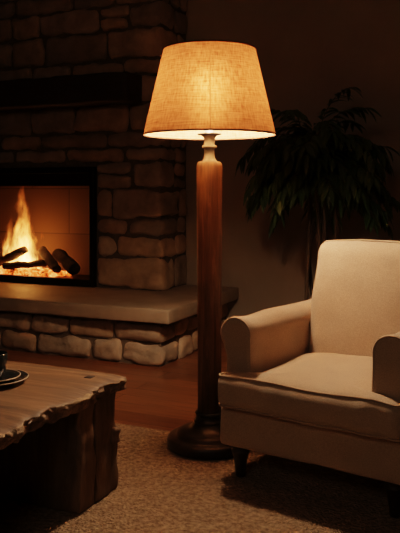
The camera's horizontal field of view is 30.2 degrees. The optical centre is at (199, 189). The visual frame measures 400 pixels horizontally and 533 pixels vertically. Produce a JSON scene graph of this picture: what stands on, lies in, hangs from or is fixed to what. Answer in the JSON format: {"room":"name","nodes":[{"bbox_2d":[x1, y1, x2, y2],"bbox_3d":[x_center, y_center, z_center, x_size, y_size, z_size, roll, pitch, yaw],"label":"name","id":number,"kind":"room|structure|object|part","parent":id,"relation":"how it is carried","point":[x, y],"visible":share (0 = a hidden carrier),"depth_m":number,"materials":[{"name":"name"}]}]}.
{"room":"living room","nodes":[
{"label":"living room","id":0,"kind":"room"},
{"bbox_2d":[0,339,226,430],"bbox_3d":[-1.373,1.090,1.962,8.300,0.100,7.500,0,0,24],"label":"floor","id":1,"kind":"structure","parent":0,"point":[165,398],"depth_m":3.94,"materials":[{"name":"brown wood"}]},
{"bbox_2d":[0,0,238,366],"bbox_3d":[-1.407,-0.334,5.383,3.204,2.765,1.103,0,0,24],"label":"fireplace","id":2,"kind":"object","parent":1,"relation":"on","point":[80,177],"visible":0.88,"depth_m":5.16,"materials":[{"name":"stone"}]},
{"bbox_2d":[0,266,70,276],"bbox_3d":[-1.346,0.627,5.678,0.770,0.071,0.281,0,0,24],"label":"embers","id":3,"kind":"object","parent":2,"relation":"on","point":[35,271],"visible":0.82,"depth_m":5.57,"materials":[{"name":"orange wood"}]},
{"bbox_2d":[0,246,27,265],"bbox_3d":[-1.503,0.539,5.743,0.453,0.225,0.080,0,0,34],"label":"log","id":4,"kind":"object","parent":3,"relation":"on","point":[16,253],"visible":0.97,"depth_m":5.66,"materials":[{"name":"brown wood"}]},
{"bbox_2d":[2,259,46,269],"bbox_3d":[-1.327,0.566,5.602,0.357,0.089,0.067,0,0,18],"label":"log","id":5,"kind":"object","parent":3,"relation":"on","point":[37,263],"visible":0.99,"depth_m":5.58,"materials":[{"name":"brown wood"}]},
{"bbox_2d":[38,246,61,272],"bbox_3d":[-1.131,0.521,5.557,0.080,0.184,0.305,0,0,-36],"label":"log","id":6,"kind":"object","parent":3,"relation":"on","point":[44,253],"visible":1,"depth_m":5.52,"materials":[{"name":"brown wood"}]},
{"bbox_2d":[0,174,88,185],"bbox_3d":[-1.342,-0.072,5.507,1.255,0.085,0.030,0,0,25],"label":"hood","id":7,"kind":"object","parent":2,"relation":"attached to","point":[5,179],"depth_m":5.41,"materials":[{"name":"black metal"}]},
{"bbox_3d":[-1.188,0.261,5.845,1.315,0.852,0.020,0,0,25],"label":"panel","id":8,"kind":"part","parent":2,"relation":"part of","materials":[{"name":"brick"}]},
{"bbox_2d":[52,249,79,274],"bbox_3d":[-1.000,0.536,5.541,0.102,0.179,0.301,0,0,-37],"label":"log","id":9,"kind":"object","parent":2,"relation":"on","point":[69,264],"visible":0.97,"depth_m":5.48,"materials":[{"name":"brown wood"}]},
{"bbox_2d":[0,423,399,532],"bbox_3d":[-1.198,1.032,1.827,4.909,0.016,3.309,0,0,25],"label":"area rug","id":10,"kind":"object","parent":1,"relation":"on","point":[158,490],"visible":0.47,"depth_m":2.44,"materials":[{"name":"carpet"}]},
{"bbox_2d":[0,361,126,513],"bbox_3d":[-1.021,0.831,2.341,1.269,0.386,1.057,0,0,24],"label":"coffee table","id":11,"kind":"object","parent":10,"relation":"on","point":[59,434],"visible":0.96,"depth_m":2.39,"materials":[{"name":"brown wood"}]},
{"bbox_2d":[0,368,28,385],"bbox_3d":[-0.683,0.628,2.454,0.226,0.018,0.226,0,0,0],"label":"plate","id":12,"kind":"object","parent":11,"relation":"on","point":[24,375],"visible":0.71,"depth_m":2.45,"materials":[{"name":"ceramic"}]},
{"bbox_2d":[0,369,20,382],"bbox_3d":[-0.683,0.621,2.454,0.174,0.016,0.174,0,0,0],"label":"saucer","id":13,"kind":"object","parent":12,"relation":"on","point":[10,374],"visible":0.91,"depth_m":2.48,"materials":[{"name":"ceramic"}]},
{"bbox_2d":[0,350,7,377],"bbox_3d":[-0.689,0.582,2.458,0.101,0.082,0.087,0,0,36],"label":"coffee cup","id":14,"kind":"object","parent":13,"relation":"on","point":[3,354],"visible":1,"depth_m":2.44,"materials":[{"name":"ceramic"}]},
{"bbox_2d":[142,40,276,459],"bbox_3d":[0.038,0.229,2.965,0.538,1.590,0.538,0,0,-36],"label":"floor lamp","id":15,"kind":"object","parent":10,"relation":"on","point":[209,91],"visible":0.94,"depth_m":2.84,"materials":[{"name":"brown wood"}]},
{"bbox_3d":[0.038,-0.391,2.965,0.530,0.345,0.530,0,0,0],"label":"lamp shade","id":16,"kind":"part","parent":15,"relation":"part of","materials":[{"name":"fabric"}]},
{"bbox_3d":[0.038,-0.562,2.965,0.376,0.007,0.376,0,0,0],"label":"rim trim","id":17,"kind":"part","parent":15,"relation":"part of","materials":[{"name":"beige fabric"}]},
{"bbox_3d":[0.038,-0.221,2.965,0.538,0.007,0.538,0,0,0],"label":"rim trim","id":18,"kind":"part","parent":15,"relation":"part of","materials":[{"name":"white fabric"}]},
{"bbox_2d":[218,239,399,517],"bbox_3d":[0.554,0.614,2.741,0.703,0.834,0.828,0,0,35],"label":"armchair","id":19,"kind":"object","parent":10,"relation":"on","point":[316,380],"visible":1,"depth_m":2.58,"materials":[{"name":"fabric"}]},
{"bbox_3d":[0.146,0.965,2.652,0.072,0.119,0.072,0,0,35],"label":"leg","id":20,"kind":"part","parent":19,"relation":"part of","materials":[{"name":"brown wood"}]},
{"bbox_3d":[0.320,0.608,2.899,0.137,0.315,0.677,0,0,35],"label":"arm","id":21,"kind":"part","parent":19,"relation":"part of","materials":[{"name":"fabric"}]},
{"bbox_2d":[218,353,399,439],"bbox_3d":[0.480,0.688,2.630,0.668,0.160,0.559,0,0,35],"label":"seat cushion","id":22,"kind":"object","parent":19,"relation":"on","point":[336,393],"depth_m":2.45,"materials":[{"name":"fabric"}]},
{"bbox_3d":[0.553,0.836,2.738,0.695,0.152,0.716,0,0,35],"label":"seat","id":23,"kind":"part","parent":19,"relation":"part of","materials":[{"name":"fabric"}]},
{"bbox_3d":[0.663,0.464,2.891,0.469,0.527,0.258,0,0,35],"label":"backrest","id":24,"kind":"part","parent":19,"relation":"part of","materials":[{"name":"fabric"}]},
{"bbox_3d":[0.785,0.608,2.574,0.133,0.315,0.677,0,0,35],"label":"arm","id":25,"kind":"part","parent":19,"relation":"part of","materials":[{"name":"fabric"}]},
{"bbox_3d":[0.613,0.965,2.325,0.072,0.119,0.072,0,0,35],"label":"leg","id":26,"kind":"part","parent":19,"relation":"part of","materials":[{"name":"brown wood"}]},
{"bbox_2d":[234,87,399,300],"bbox_3d":[0.715,0.205,4.410,1.009,1.670,1.051,0,0,0],"label":"potted palm","id":27,"kind":"object","parent":1,"relation":"on","point":[333,174],"visible":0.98,"depth_m":4.14,"materials":[{"name":"plant"}]},
{"bbox_3d":[0.619,0.230,4.325,0.062,1.061,0.035,0,0,-23],"label":"stem","id":28,"kind":"part","parent":27,"relation":"part of","materials":[{"name":"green plant"}]},
{"bbox_3d":[0.638,0.265,4.348,0.047,0.991,0.035,0,0,-22],"label":"stem","id":29,"kind":"part","parent":27,"relation":"part of","materials":[{"name":"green plant"}]},
{"bbox_3d":[0.666,0.239,4.437,0.049,1.045,0.156,0,0,0],"label":"stem","id":30,"kind":"part","parent":27,"relation":"part of","materials":[{"name":"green plant"}]},
{"bbox_3d":[0.678,0.283,4.270,0.046,0.957,0.101,0,0,12],"label":"stem","id":31,"kind":"part","parent":27,"relation":"part of","materials":[{"name":"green plant"}]},
{"bbox_3d":[0.721,0.233,4.414,0.043,1.056,0.074,0,0,23],"label":"stem","id":32,"kind":"part","parent":27,"relation":"part of","materials":[{"name":"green plant"}]},
{"bbox_3d":[0.745,0.294,4.434,0.036,0.934,0.061,0,0,0],"label":"stem","id":33,"kind":"part","parent":27,"relation":"part of","materials":[{"name":"brown plant"}]},
{"bbox_3d":[0.730,0.295,4.303,0.036,0.934,0.118,0,0,4],"label":"stem","id":34,"kind":"part","parent":27,"relation":"part of","materials":[{"name":"brown plant"}]},
{"bbox_3d":[0.776,0.297,4.351,0.085,0.930,0.035,0,0,36],"label":"stem","id":35,"kind":"part","parent":27,"relation":"part of","materials":[{"name":"brown plant"}]},
{"bbox_2d":[185,0,399,319],"bbox_3d":[0.161,-0.335,5.329,8.300,2.750,0.101,0,0,25],"label":"wall","id":36,"kind":"structure","parent":0,"point":[308,52],"depth_m":5.06,"materials":[{"name":"brown paint"}]}
]}

